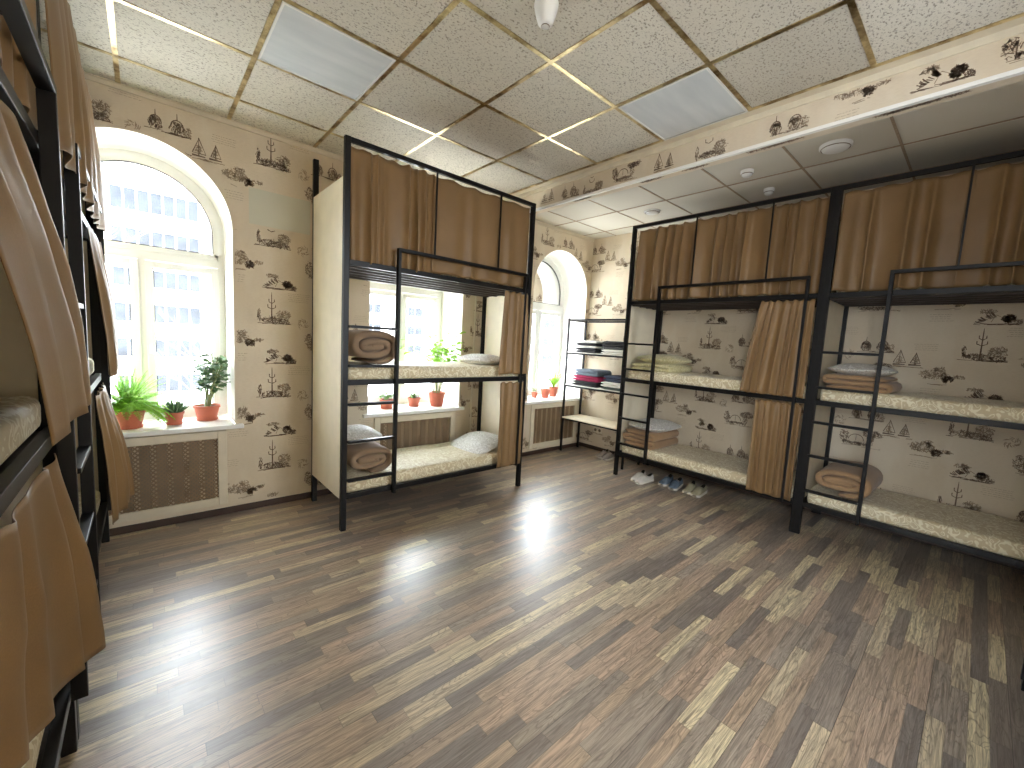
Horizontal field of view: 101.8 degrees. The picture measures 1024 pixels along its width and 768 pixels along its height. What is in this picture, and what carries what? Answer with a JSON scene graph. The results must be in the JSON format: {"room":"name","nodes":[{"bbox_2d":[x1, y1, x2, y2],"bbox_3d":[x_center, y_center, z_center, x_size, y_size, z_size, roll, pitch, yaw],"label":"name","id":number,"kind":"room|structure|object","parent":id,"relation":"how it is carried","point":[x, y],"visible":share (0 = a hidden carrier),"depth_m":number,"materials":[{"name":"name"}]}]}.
{"room":"dormitory","nodes":[
{"label":"dormitory","id":0,"kind":"room"},
{"bbox_2d":[50,69,593,528],"bbox_3d":[-1.303,-0.533,4.441,5.945,3.057,0.558,-2,8,-41],"label":"wall","id":1,"kind":"structure","parent":0,"point":[259,187],"depth_m":3.46,"materials":[{"name":"paper"}]},
{"bbox_2d":[109,430,227,524],"bbox_3d":[-2.647,0.679,3.032,0.950,0.600,0.028,-2,8,-41],"label":"radiator cover","id":2,"kind":"object","parent":1,"relation":"attached to","point":[161,442],"visible":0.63,"depth_m":3.13,"materials":[{"name":"wood"}]},
{"bbox_2d":[99,148,243,437],"bbox_3d":[-2.740,-0.695,3.081,1.180,2.090,0.552,-2,8,-41],"label":"window","id":3,"kind":"structure","parent":1,"relation":"in","point":[141,260],"depth_m":3.28,"materials":[{"name":"white plastic"}]},
{"bbox_2d":[110,369,174,429],"bbox_3d":[-2.804,0.100,3.025,0.521,0.440,0.528,4,6,12],"label":"potted fern","id":4,"kind":"object","parent":3,"relation":"on","point":[129,408],"visible":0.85,"depth_m":3.00,"materials":[{"name":"green plant"}]},
{"bbox_2d":[116,409,146,427],"bbox_3d":[-2.802,0.252,3.039,0.200,0.129,0.200,-2,8,-41],"label":"pot","id":5,"kind":"object","parent":4,"relation":"on","point":[133,422],"depth_m":2.99,"materials":[{"name":"ceramic"}]},
{"bbox_2d":[157,398,188,424],"bbox_3d":[-2.618,0.207,3.213,0.200,0.209,0.191,-2,8,-41],"label":"aloe","id":6,"kind":"object","parent":3,"relation":"on","point":[176,410],"visible":0.95,"depth_m":3.19,"materials":[{"name":"plant"}]},
{"bbox_2d":[164,411,184,422],"bbox_3d":[-2.615,0.261,3.220,0.126,0.094,0.126,-2,8,-41],"label":"pot","id":7,"kind":"object","parent":6,"relation":"on","point":[178,415],"depth_m":3.18,"materials":[{"name":"ceramic"}]},
{"bbox_2d":[189,351,230,420],"bbox_3d":[-2.451,0.011,3.441,0.341,0.571,0.445,-2,8,-41],"label":"jade plant","id":8,"kind":"object","parent":3,"relation":"on","point":[207,411],"visible":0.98,"depth_m":3.37,"materials":[{"name":"green plant"}]},
{"bbox_2d":[46,59,594,241],"bbox_3d":[-1.032,-2.001,4.074,5.945,0.034,0.024,-2,8,-41],"label":"trim","id":9,"kind":"structure","parent":1,"relation":"attached to","point":[88,76],"depth_m":3.07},
{"bbox_2d":[109,442,579,535],"bbox_3d":[-1.195,0.990,4.380,5.945,0.055,0.014,-2,8,-41],"label":"baseboard","id":10,"kind":"structure","parent":1,"relation":"attached to","point":[221,511],"depth_m":3.37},
{"bbox_2d":[362,281,464,417],"bbox_3d":[-1.116,-0.753,4.511,1.180,2.090,0.552,-2,8,-41],"label":"window","id":11,"kind":"structure","parent":1,"relation":"in","point":[376,288],"depth_m":4.69,"materials":[{"name":"white plastic"}]},
{"bbox_2d":[379,392,392,408],"bbox_3d":[-1.338,0.173,4.424,0.172,0.170,0.201,-2,8,-41],"label":"potted succulent","id":12,"kind":"object","parent":11,"relation":"on","point":[383,397],"visible":0.92,"depth_m":4.39,"materials":[{"name":"ceramic"}]},
{"bbox_2d":[379,398,392,407],"bbox_3d":[-1.334,0.207,4.428,0.155,0.094,0.155,-2,8,-41],"label":"pot","id":13,"kind":"object","parent":12,"relation":"on","point":[380,399],"depth_m":4.38,"materials":[{"name":"ceramic"}]},
{"bbox_2d":[407,392,419,406],"bbox_3d":[-1.100,0.169,4.668,0.165,0.154,0.159,-2,8,-41],"label":"potted succulent","id":14,"kind":"object","parent":11,"relation":"on","point":[413,401],"visible":1,"depth_m":4.62,"materials":[{"name":"ceramic"}]},
{"bbox_2d":[407,397,419,404],"bbox_3d":[-1.100,0.196,4.661,0.143,0.094,0.143,-2,8,-41],"label":"pot","id":15,"kind":"object","parent":14,"relation":"on","point":[412,400],"depth_m":4.61,"materials":[{"name":"ceramic"}]},
{"bbox_2d":[400,331,465,406],"bbox_3d":[-0.909,-0.181,4.717,0.702,0.864,0.413,5,6,18],"label":"potted leafy plant","id":16,"kind":"object","parent":11,"relation":"on","point":[436,397],"visible":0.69,"depth_m":4.69,"materials":[{"name":"green plant"}]},
{"bbox_2d":[374,411,454,449],"bbox_3d":[-1.023,0.621,4.463,0.950,0.600,0.028,-2,8,-41],"label":"screen","id":17,"kind":"object","parent":1,"relation":"attached to","point":[440,417],"visible":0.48,"depth_m":4.45,"materials":[{"name":"wood"}]},
{"bbox_2d":[469,296,476,431],"bbox_3d":[-0.441,-0.471,4.824,0.018,2.250,0.018,-2,8,-41],"label":"cable conduit","id":18,"kind":"object","parent":1,"relation":"attached to","point":[475,296],"visible":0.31,"depth_m":4.82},
{"bbox_2d":[41,0,1023,197],"bbox_3d":[-0.079,-1.704,1.481,3.931,0.004,5.202,-2,8,-41],"label":"grid","id":19,"kind":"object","parent":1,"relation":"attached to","point":[852,6],"depth_m":2.31,"materials":[{"name":"gold metal"}]},
{"bbox_2d":[528,401,577,448],"bbox_3d":[0.600,0.563,5.893,0.950,0.600,0.028,-2,8,-41],"label":"screen","id":20,"kind":"object","parent":1,"relation":"attached to","point":[534,442],"visible":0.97,"depth_m":5.83,"materials":[{"name":"wood"}]},
{"bbox_2d":[525,257,583,404],"bbox_3d":[0.508,-0.811,5.942,1.180,2.090,0.552,-2,8,-41],"label":"window","id":21,"kind":"structure","parent":1,"relation":"in","point":[548,299],"depth_m":6.14,"materials":[{"name":"white plastic"}]},
{"bbox_2d":[539,373,552,397],"bbox_3d":[0.475,0.016,5.981,0.263,0.365,0.147,-2,8,-41],"label":"potted plant","id":22,"kind":"object","parent":21,"relation":"on","point":[544,392],"visible":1,"depth_m":5.96,"materials":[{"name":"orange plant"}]},
{"bbox_2d":[543,369,563,396],"bbox_3d":[0.604,-0.037,6.201,0.365,0.440,0.391,5,6,18],"label":"potted plant","id":23,"kind":"object","parent":21,"relation":"on","point":[553,390],"visible":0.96,"depth_m":6.16,"materials":[{"name":"green plant"}]},
{"bbox_2d":[502,16,1023,201],"bbox_3d":[1.359,-1.749,2.870,0.075,0.039,5.023,-2,8,-41],"label":"trim","id":24,"kind":"structure","parent":1,"relation":"attached to","point":[1014,27],"depth_m":2.42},
{"bbox_2d":[510,33,1023,213],"bbox_3d":[1.420,-1.669,2.936,0.101,0.208,5.023,-2,8,-41],"label":"beam","id":25,"kind":"structure","parent":1,"relation":"attached to","point":[1007,54],"depth_m":2.43,"materials":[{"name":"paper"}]},
{"bbox_2d":[536,67,1023,210],"bbox_3d":[1.383,-1.569,2.918,0.028,0.020,5.023,-2,8,-41],"label":"trim","id":26,"kind":"structure","parent":1,"relation":"attached to","point":[1016,72],"depth_m":2.42,"materials":[{"name":"paint"}]},
{"bbox_2d":[39,0,1023,238],"bbox_3d":[0.617,-1.743,2.213,5.945,0.001,5.023,-2,8,-41],"label":"ceiling","id":27,"kind":"structure","parent":0,"point":[641,52],"depth_m":2.45,"materials":[{"name":"tile"}]},
{"bbox_2d":[258,1,395,100],"bbox_3d":[-1.055,-1.843,2.360,0.572,0.006,0.572,-2,8,-41],"label":"recessed light","id":28,"kind":"object","parent":27,"relation":"in","point":[297,42],"visible":1,"depth_m":2.32,"materials":[{"name":"white plastic"}]},
{"bbox_2d":[534,0,558,29],"bbox_3d":[0.155,-1.687,1.904,0.112,0.098,0.112,-2,8,-41],"label":"smoke detector","id":29,"kind":"object","parent":27,"relation":"attached to","point":[545,10],"visible":1,"depth_m":1.88,"materials":[{"name":"white plastic"}]},
{"bbox_2d":[644,209,659,214],"bbox_3d":[1.574,-1.926,4.672,0.170,0.030,0.170,-2,8,-41],"label":"smoke detector","id":30,"kind":"object","parent":27,"relation":"attached to","point":[649,211],"visible":1,"depth_m":4.63,"materials":[{"name":"white plastic"}]},
{"bbox_2d":[618,67,747,140],"bbox_3d":[1.094,-1.759,2.664,0.593,0.006,0.572,-2,8,-41],"label":"recessed light","id":31,"kind":"object","parent":27,"relation":"in","point":[698,99],"visible":1,"depth_m":2.63,"materials":[{"name":"white plastic"}]},
{"bbox_2d":[740,168,753,177],"bbox_3d":[1.986,-1.776,3.514,0.100,0.050,0.100,-2,8,-41],"label":"smoke detector","id":32,"kind":"object","parent":27,"relation":"attached to","point":[745,173],"visible":1,"depth_m":3.49,"materials":[{"name":"white plastic"}]},
{"bbox_2d":[763,187,774,195],"bbox_3d":[2.391,-1.788,3.871,0.090,0.055,0.090,-2,8,-41],"label":"smoke detector","id":33,"kind":"object","parent":27,"relation":"attached to","point":[768,191],"visible":1,"depth_m":3.84,"materials":[{"name":"white plastic"}]},
{"bbox_2d":[819,138,853,153],"bbox_3d":[2.347,-1.712,3.017,0.200,0.040,0.200,-2,8,-41],"label":"smoke detector","id":34,"kind":"object","parent":27,"relation":"attached to","point":[836,146],"visible":1,"depth_m":2.97,"materials":[{"name":"white plastic"}]},
{"bbox_2d":[58,446,1023,767],"bbox_3d":[0.455,1.294,2.521,5.945,0.001,5.023,-2,8,-41],"label":"floor","id":35,"kind":"structure","parent":0,"point":[577,614],"depth_m":2.16,"materials":[{"name":"laminate"}]},
{"bbox_2d":[0,0,88,767],"bbox_3d":[-1.134,-0.052,0.416,0.802,2.930,1.869,-2,8,-41],"label":"bunk bed","id":36,"kind":"object","parent":35,"relation":"on","point":[18,372],"visible":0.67,"depth_m":1.23,"materials":[{"name":"black metal"}]},
{"bbox_2d":[0,0,37,129],"bbox_3d":[-1.104,-1.090,0.860,0.044,0.798,0.924,-2,8,-41],"label":"curtain","id":37,"kind":"object","parent":36,"relation":"hanging from","point":[12,63],"visible":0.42,"depth_m":1.08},
{"bbox_2d":[0,396,40,464],"bbox_3d":[-1.157,0.197,0.431,0.684,0.121,1.780,-2,8,-41],"label":"mattress","id":38,"kind":"object","parent":36,"relation":"on","point":[20,416],"visible":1,"depth_m":1.11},
{"bbox_2d":[21,728,44,767],"bbox_3d":[-1.204,1.071,0.520,0.684,0.121,1.780,-2,8,-41],"label":"mattress","id":39,"kind":"object","parent":36,"relation":"on","point":[34,745],"visible":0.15,"depth_m":1.12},
{"bbox_2d":[0,100,91,445],"bbox_3d":[-1.031,-0.258,0.893,0.117,0.746,1.121,-2,8,-41],"label":"curtain","id":40,"kind":"object","parent":36,"relation":"hanging from","point":[33,258],"visible":1,"depth_m":0.88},
{"bbox_2d":[0,453,105,767],"bbox_3d":[-1.127,0.585,1.000,0.075,0.702,0.896,-1,7,-36],"label":"curtain","id":41,"kind":"object","parent":36,"relation":"hanging from","point":[51,623],"visible":1,"depth_m":0.97,"materials":[{"name":"fabric"}]},
{"bbox_2d":[36,0,110,739],"bbox_3d":[-2.373,-0.260,1.814,0.802,2.930,1.869,-2,8,-41],"label":"bunk bed","id":42,"kind":"object","parent":35,"relation":"on","point":[92,473],"visible":0.22,"depth_m":1.79,"materials":[{"name":"black metal"}]},
{"bbox_2d":[44,0,105,230],"bbox_3d":[-2.030,-1.257,1.969,0.057,0.788,1.774,-2,8,-41],"label":"curtain","id":43,"kind":"object","parent":42,"relation":"hanging from","point":[75,112],"visible":0.98,"depth_m":1.67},
{"bbox_2d":[78,490,100,516],"bbox_3d":[-2.443,0.864,1.918,0.684,0.121,1.780,-2,8,-41],"label":"mattress","id":44,"kind":"object","parent":42,"relation":"on","point":[97,493],"visible":0.02,"depth_m":2.65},
{"bbox_2d":[89,358,93,375],"bbox_3d":[-2.397,-0.011,1.829,0.684,0.121,1.780,-2,8,-41],"label":"mattress","id":45,"kind":"object","parent":42,"relation":"on","point":[91,362],"visible":0.05,"depth_m":2.59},
{"bbox_2d":[87,226,118,376],"bbox_3d":[-2.404,-0.460,2.465,0.085,0.806,0.681,-2,8,-41],"label":"curtain","id":46,"kind":"object","parent":42,"relation":"hanging from","point":[106,300],"visible":1,"depth_m":2.34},
{"bbox_2d":[95,384,134,524],"bbox_3d":[-2.380,0.390,2.506,0.134,0.751,0.564,-2,8,-41],"label":"curtain","id":47,"kind":"object","parent":42,"relation":"hanging from","point":[120,474],"visible":1,"depth_m":2.46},
{"bbox_2d":[311,134,535,531],"bbox_3d":[-0.770,-0.387,3.918,1.869,2.930,0.802,-2,8,-41],"label":"bunk bed","id":48,"kind":"object","parent":35,"relation":"on","point":[332,265],"visible":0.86,"depth_m":3.37,"materials":[{"name":"black metal"}]},
{"bbox_2d":[350,146,434,272],"bbox_3d":[-0.894,-1.302,3.212,0.698,0.828,0.089,-2,8,-41],"label":"curtain","id":49,"kind":"object","parent":48,"relation":"hanging from","point":[391,203],"visible":0.92,"depth_m":3.20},
{"bbox_2d":[346,441,497,492],"bbox_3d":[-0.839,0.734,4.042,1.780,0.121,0.684,-2,8,-41],"label":"mattress","id":50,"kind":"object","parent":48,"relation":"on","point":[421,461],"visible":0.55,"depth_m":3.83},
{"bbox_2d":[347,441,391,472],"bbox_3d":[-1.283,0.592,3.529,0.357,0.215,0.506,-2,8,-41],"label":"duvet","id":51,"kind":"object","parent":50,"relation":"on","point":[372,457],"visible":0.7,"depth_m":3.35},
{"bbox_2d":[347,424,381,444],"bbox_3d":[-1.322,0.417,3.469,0.397,0.130,0.456,-2,8,-41],"label":"pillow","id":52,"kind":"object","parent":51,"relation":"on","point":[356,431],"visible":0.48,"depth_m":3.37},
{"bbox_2d":[450,431,497,453],"bbox_3d":[-0.370,0.616,4.435,0.440,0.152,0.575,-2,8,-44],"label":"pillow","id":53,"kind":"object","parent":50,"relation":"on","point":[477,442],"visible":0.88,"depth_m":4.34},
{"bbox_2d":[348,361,517,379],"bbox_3d":[-0.793,-0.140,3.953,1.780,0.121,0.684,-2,8,-41],"label":"mattress","id":54,"kind":"object","parent":48,"relation":"on","point":[407,369],"visible":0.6,"depth_m":3.63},
{"bbox_2d":[348,330,394,363],"bbox_3d":[-1.224,-0.312,3.448,0.382,0.269,0.508,-2,8,-41],"label":"duvet","id":55,"kind":"object","parent":54,"relation":"on","point":[368,346],"visible":0.81,"depth_m":3.26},
{"bbox_2d":[457,354,498,364],"bbox_3d":[-0.321,-0.257,4.363,0.496,0.120,0.397,8,8,42],"label":"pillow","id":56,"kind":"object","parent":54,"relation":"on","point":[479,359],"visible":0.84,"depth_m":4.21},
{"bbox_2d":[431,176,529,286],"bbox_3d":[-0.249,-1.343,3.808,1.087,0.798,0.031,-2,8,-41],"label":"curtain","id":57,"kind":"object","parent":48,"relation":"hanging from","point":[468,218],"visible":0.91,"depth_m":3.76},
{"bbox_2d":[496,381,523,467],"bbox_3d":[-0.016,0.404,4.162,0.322,0.861,0.046,-2,8,-41],"label":"curtain","id":58,"kind":"object","parent":48,"relation":"hanging from","point":[509,392],"visible":1,"depth_m":4.16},
{"bbox_2d":[498,291,527,374],"bbox_3d":[0.045,-0.492,4.072,0.384,0.806,0.063,-2,8,-41],"label":"curtain","id":59,"kind":"object","parent":48,"relation":"hanging from","point":[513,310],"visible":1,"depth_m":4.06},
{"bbox_2d":[559,318,639,469],"bbox_3d":[1.222,0.073,5.622,0.420,1.885,1.055,-2,8,-41],"label":"shelf","id":60,"kind":"object","parent":35,"relation":"on","point":[580,418],"visible":0.59,"depth_m":5.75,"materials":[{"name":"black metal"}]},
{"bbox_2d":[571,380,603,387],"bbox_3d":[1.100,-0.007,5.766,0.336,0.072,0.438,-2,8,-41],"label":"folded garment","id":61,"kind":"object","parent":60,"relation":"on","point":[577,382],"visible":0.7,"depth_m":5.61,"materials":[{"name":"black fabric"}]},
{"bbox_2d":[572,375,605,382],"bbox_3d":[1.109,-0.080,5.761,0.336,0.080,0.429,-2,8,-43],"label":"folded garment","id":62,"kind":"object","parent":61,"relation":"on","point":[577,377],"visible":0.76,"depth_m":5.61,"materials":[{"name":"fabric"}]},
{"bbox_2d":[574,368,611,376],"bbox_3d":[1.117,-0.158,5.726,0.316,0.089,0.408,-2,7,-39],"label":"folded garment","id":63,"kind":"object","parent":62,"relation":"on","point":[587,372],"visible":0.96,"depth_m":5.60,"materials":[{"name":"fabric"}]},
{"bbox_2d":[576,350,603,353],"bbox_3d":[1.108,-0.442,5.731,0.325,0.033,0.370,-2,8,-41],"label":"folded garment","id":64,"kind":"object","parent":60,"relation":"on","point":[582,351],"visible":0.73,"depth_m":5.61,"materials":[{"name":"grey fabric"}]},
{"bbox_2d":[575,348,602,350],"bbox_3d":[1.113,-0.475,5.734,0.323,0.038,0.366,-2,8,-43],"label":"folded garment","id":65,"kind":"object","parent":64,"relation":"on","point":[584,349],"visible":0.77,"depth_m":5.59,"materials":[{"name":"black fabric"}]},
{"bbox_2d":[575,345,603,348],"bbox_3d":[1.116,-0.508,5.727,0.327,0.032,0.370,-2,8,-41],"label":"folded garment","id":66,"kind":"object","parent":65,"relation":"on","point":[580,346],"visible":0.73,"depth_m":5.60,"materials":[{"name":"white fabric"}]},
{"bbox_2d":[576,343,604,346],"bbox_3d":[1.121,-0.541,5.731,0.326,0.038,0.366,-2,8,-43],"label":"folded garment","id":67,"kind":"object","parent":66,"relation":"on","point":[584,344],"visible":0.71,"depth_m":5.59,"materials":[{"name":"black fabric"}]},
{"bbox_2d":[576,340,604,343],"bbox_3d":[1.124,-0.576,5.724,0.327,0.039,0.364,-2,8,-41],"label":"folded garment","id":68,"kind":"object","parent":67,"relation":"on","point":[579,341],"visible":0.8,"depth_m":5.60,"materials":[{"name":"white fabric"}]},
{"bbox_2d":[600,387,619,390],"bbox_3d":[1.390,0.061,5.437,0.336,0.034,0.330,-2,8,-41],"label":"folded garment","id":69,"kind":"object","parent":60,"relation":"on","point":[607,388],"visible":0.44,"depth_m":5.33,"materials":[{"name":"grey fabric"}]},
{"bbox_2d":[601,381,619,388],"bbox_3d":[1.405,0.011,5.425,0.334,0.073,0.358,-2,8,-42],"label":"folded garment","id":70,"kind":"object","parent":69,"relation":"on","point":[605,383],"visible":0.38,"depth_m":5.34,"materials":[{"name":"white fabric"}]},
{"bbox_2d":[603,375,620,382],"bbox_3d":[1.416,-0.062,5.404,0.315,0.086,0.336,-2,8,-41],"label":"folded garment","id":71,"kind":"object","parent":70,"relation":"on","point":[609,378],"visible":0.58,"depth_m":5.33,"materials":[{"name":"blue fabric"}]},
{"bbox_2d":[601,349,622,354],"bbox_3d":[1.410,-0.409,5.390,0.326,0.068,0.379,-2,8,-41],"label":"folded garment","id":72,"kind":"object","parent":60,"relation":"on","point":[606,351],"visible":0.53,"depth_m":5.30,"materials":[{"name":"white fabric"}]},
{"bbox_2d":[602,346,622,349],"bbox_3d":[1.401,-0.461,5.391,0.322,0.037,0.346,-2,8,-40],"label":"folded garment","id":73,"kind":"object","parent":72,"relation":"on","point":[605,347],"visible":0.51,"depth_m":5.28,"materials":[{"name":"grey fabric"}]},
{"bbox_2d":[602,341,623,346],"bbox_3d":[1.415,-0.511,5.378,0.327,0.072,0.379,-2,8,-41],"label":"folded garment","id":74,"kind":"object","parent":73,"relation":"on","point":[607,343],"visible":0.52,"depth_m":5.29,"materials":[{"name":"black fabric"}]},
{"bbox_2d":[596,449,608,458],"bbox_3d":[1.265,0.963,5.755,0.114,0.088,0.270,8,8,42],"label":"shoe","id":75,"kind":"object","parent":35,"relation":"on","point":[601,454],"visible":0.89,"depth_m":5.70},
{"bbox_2d":[602,451,614,460],"bbox_3d":[1.321,0.975,5.660,0.270,0.088,0.114,-3,8,-44],"label":"shoe","id":76,"kind":"object","parent":35,"relation":"on","point":[609,456],"visible":0.91,"depth_m":5.61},
{"bbox_2d":[631,470,645,481],"bbox_3d":[1.485,1.066,4.845,0.114,0.088,0.270,8,8,41],"label":"shoe","id":77,"kind":"object","parent":35,"relation":"on","point":[642,472],"visible":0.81,"depth_m":4.80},
{"bbox_2d":[635,473,653,484],"bbox_3d":[1.515,1.077,4.758,0.270,0.088,0.114,-1,7,-36],"label":"shoe","id":78,"kind":"object","parent":35,"relation":"on","point":[643,479],"visible":1,"depth_m":4.72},
{"bbox_2d":[658,474,673,486],"bbox_3d":[1.766,1.092,4.738,0.114,0.088,0.270,8,8,42],"label":"shoe","id":79,"kind":"object","parent":35,"relation":"on","point":[666,480],"visible":0.94,"depth_m":4.68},
{"bbox_2d":[668,478,683,490],"bbox_3d":[1.823,1.107,4.626,0.114,0.088,0.270,8,8,41],"label":"shoe","id":80,"kind":"object","parent":35,"relation":"on","point":[675,485],"visible":1,"depth_m":4.58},
{"bbox_2d":[682,480,696,493],"bbox_3d":[1.949,1.123,4.534,0.114,0.087,0.270,8,7,40],"label":"shoe","id":81,"kind":"object","parent":35,"relation":"on","point":[688,489],"visible":0.84,"depth_m":4.47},
{"bbox_2d":[690,484,707,497],"bbox_3d":[1.999,1.135,4.442,0.270,0.087,0.114,-3,8,-44],"label":"shoe","id":82,"kind":"object","parent":35,"relation":"on","point":[699,491],"visible":1,"depth_m":4.40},
{"bbox_2d":[613,186,836,531],"bbox_3d":[2.175,-0.278,4.391,0.802,2.930,1.869,-2,8,-41],"label":"bunk bed","id":83,"kind":"object","parent":35,"relation":"on","point":[643,321],"visible":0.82,"depth_m":4.33,"materials":[{"name":"black metal"}]},
{"bbox_2d":[634,204,776,300],"bbox_3d":[1.866,-1.273,4.233,0.115,0.798,1.374,-2,8,-41],"label":"curtain","id":84,"kind":"object","parent":83,"relation":"hanging from","point":[729,247],"visible":0.98,"depth_m":4.17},
{"bbox_2d":[622,443,795,497],"bbox_3d":[2.126,0.845,4.515,0.684,0.121,1.780,-2,8,-41],"label":"mattress","id":85,"kind":"object","parent":83,"relation":"on","point":[727,467],"visible":0.57,"depth_m":4.41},
{"bbox_2d":[622,428,678,449],"bbox_3d":[1.659,0.624,4.971,0.566,0.199,0.446,-2,8,-41],"label":"folded blanket","id":86,"kind":"object","parent":85,"relation":"on","point":[634,436],"visible":0.68,"depth_m":4.79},
{"bbox_2d":[628,418,681,431],"bbox_3d":[1.692,0.486,4.927,0.595,0.130,0.496,-2,8,-41],"label":"pillow","id":87,"kind":"object","parent":86,"relation":"on","point":[656,425],"visible":0.9,"depth_m":4.77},
{"bbox_2d":[628,370,806,398],"bbox_3d":[2.172,-0.029,4.426,0.684,0.121,1.780,-2,8,-41],"label":"mattress","id":88,"kind":"object","parent":83,"relation":"on","point":[726,382],"visible":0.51,"depth_m":4.32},
{"bbox_2d":[631,362,691,372],"bbox_3d":[1.741,-0.191,4.828,0.528,0.095,0.497,-2,8,-41],"label":"quilt","id":89,"kind":"object","parent":88,"relation":"on","point":[666,368],"visible":0.89,"depth_m":4.64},
{"bbox_2d":[637,354,691,364],"bbox_3d":[1.759,-0.280,4.819,0.496,0.130,0.555,-2,8,-41],"label":"pillow","id":90,"kind":"object","parent":89,"relation":"on","point":[660,358],"visible":0.8,"depth_m":4.64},
{"bbox_2d":[746,399,801,500],"bbox_3d":[2.298,0.572,3.673,0.060,0.851,0.368,-2,8,-41],"label":"curtain","id":91,"kind":"object","parent":83,"relation":"hanging from","point":[769,435],"visible":1,"depth_m":3.68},
{"bbox_2d":[739,299,814,398],"bbox_3d":[2.292,-0.315,3.635,0.068,0.831,0.505,-2,8,-42],"label":"curtain","id":92,"kind":"object","parent":83,"relation":"hanging from","point":[770,365],"visible":1,"depth_m":3.62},
{"bbox_2d":[765,196,829,294],"bbox_3d":[2.454,-1.175,3.577,0.106,0.798,0.413,-2,8,-41],"label":"curtain","id":93,"kind":"object","parent":83,"relation":"hanging from","point":[799,229],"visible":0.84,"depth_m":3.58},
{"bbox_2d":[794,150,1023,567],"bbox_3d":[3.403,-0.072,3.006,0.802,2.930,1.869,-2,8,-41],"label":"bunk bed","id":94,"kind":"object","parent":35,"relation":"on","point":[835,305],"visible":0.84,"depth_m":3.24,"materials":[{"name":"black metal"}]},
{"bbox_2d":[831,170,976,291],"bbox_3d":[2.875,-1.104,3.095,0.112,0.798,0.716,-2,8,-41],"label":"curtain","id":95,"kind":"object","parent":94,"relation":"hanging from","point":[917,223],"visible":0.96,"depth_m":3.07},
{"bbox_2d":[807,484,1023,560],"bbox_3d":[3.354,1.051,3.129,0.684,0.121,1.780,-2,8,-41],"label":"mattress","id":96,"kind":"object","parent":94,"relation":"on","point":[1003,536],"visible":0.78,"depth_m":3.10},
{"bbox_2d":[815,460,882,498],"bbox_3d":[2.904,0.810,3.580,0.586,0.215,0.379,-2,8,-41],"label":"duvet","id":97,"kind":"object","parent":96,"relation":"on","point":[844,478],"visible":0.84,"depth_m":3.41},
{"bbox_2d":[820,389,1023,423],"bbox_3d":[3.400,0.176,3.041,0.684,0.121,1.780,-2,8,-41],"label":"mattress","id":98,"kind":"object","parent":94,"relation":"on","point":[988,409],"visible":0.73,"depth_m":3.00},
{"bbox_2d":[822,373,901,393],"bbox_3d":[2.945,-0.011,3.500,0.586,0.130,0.459,-2,8,-41],"label":"folded blanket","id":99,"kind":"object","parent":98,"relation":"on","point":[855,382],"visible":0.84,"depth_m":3.31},
{"bbox_2d":[828,363,897,376],"bbox_3d":[2.937,-0.117,3.490,0.555,0.110,0.436,-2,8,-41],"label":"pillow","id":100,"kind":"object","parent":99,"relation":"on","point":[861,369],"visible":0.88,"depth_m":3.33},
{"bbox_2d":[836,282,1014,291],"bbox_3d":[3.481,-0.699,2.982,0.622,0.121,1.780,-2,8,-41],"label":"mattress","id":101,"kind":"object","parent":94,"relation":"on","point":[1011,283],"visible":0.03,"depth_m":3.12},
{"bbox_2d":[953,162,1023,286],"bbox_3d":[3.441,-1.008,2.443,0.109,0.798,1.092,-2,8,-41],"label":"curtain","id":102,"kind":"object","parent":94,"relation":"hanging from","point":[994,230],"visible":0.89,"depth_m":2.76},
{"bbox_2d":[1020,606,1023,690],"bbox_3d":[2.059,0.062,0.969,1.869,2.930,0.802,-2,8,-41],"label":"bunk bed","id":103,"kind":"object","parent":35,"relation":"on","point":[1022,669],"visible":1,"depth_m":1.73,"materials":[{"name":"black metal"}]},
{"bbox_2d":[580,161,1023,521],"bbox_3d":[2.765,-0.304,4.331,0.001,3.057,5.023,-2,8,-41],"label":"wall","id":104,"kind":"structure","parent":0,"point":[957,350],"depth_m":3.66,"materials":[{"name":"paper"}]},
{"bbox_2d":[547,116,1023,235],"bbox_3d":[2.210,-1.786,3.506,1.845,0.004,5.191,-2,8,-41],"label":"trim","id":105,"kind":"structure","parent":104,"relation":"attached to","point":[892,117],"depth_m":3.53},
{"bbox_2d":[580,442,1023,570],"bbox_3d":[2.685,1.188,4.472,0.014,0.055,5.009,-2,8,-41],"label":"baseboard","id":106,"kind":"structure","parent":104,"relation":"attached to","point":[581,443],"depth_m":3.96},
{"label":"outside","id":107,"kind":"structure","parent":0,"visible":0},
{"bbox_2d":[104,181,162,326],"bbox_3d":[-15.844,-0.038,13.937,6.317,14.642,7.023,2,6,-10],"label":"bare tree","id":108,"kind":"object","parent":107,"point":[129,240],"visible":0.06,"depth_m":14.37,"materials":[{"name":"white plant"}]},
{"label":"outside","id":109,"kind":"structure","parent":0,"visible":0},
{"bbox_2d":[156,305,211,401],"bbox_3d":[-15.620,3.109,23.728,8.097,14.431,6.024,2,6,-9],"label":"bare tree","id":110,"kind":"object","parent":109,"point":[167,320],"visible":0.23,"depth_m":21.84,"materials":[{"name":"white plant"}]},
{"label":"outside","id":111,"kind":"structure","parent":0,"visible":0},
{"label":"ground","id":112,"kind":"structure","parent":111,"visible":0},
{"bbox_2d":[101,162,234,423],"bbox_3d":[-32.735,-8.444,31.510,25.000,42.000,8.100,-2,8,-41],"label":"apartment building","id":113,"kind":"structure","parent":112,"relation":"on","point":[150,194],"depth_m":31.72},
{"bbox_2d":[368,294,427,395],"bbox_3d":[-25.772,-4.017,75.990,18.000,25.000,8.100,-2,8,-41],"label":"apartment building","id":114,"kind":"structure","parent":112,"relation":"on","point":[381,307],"depth_m":75.84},
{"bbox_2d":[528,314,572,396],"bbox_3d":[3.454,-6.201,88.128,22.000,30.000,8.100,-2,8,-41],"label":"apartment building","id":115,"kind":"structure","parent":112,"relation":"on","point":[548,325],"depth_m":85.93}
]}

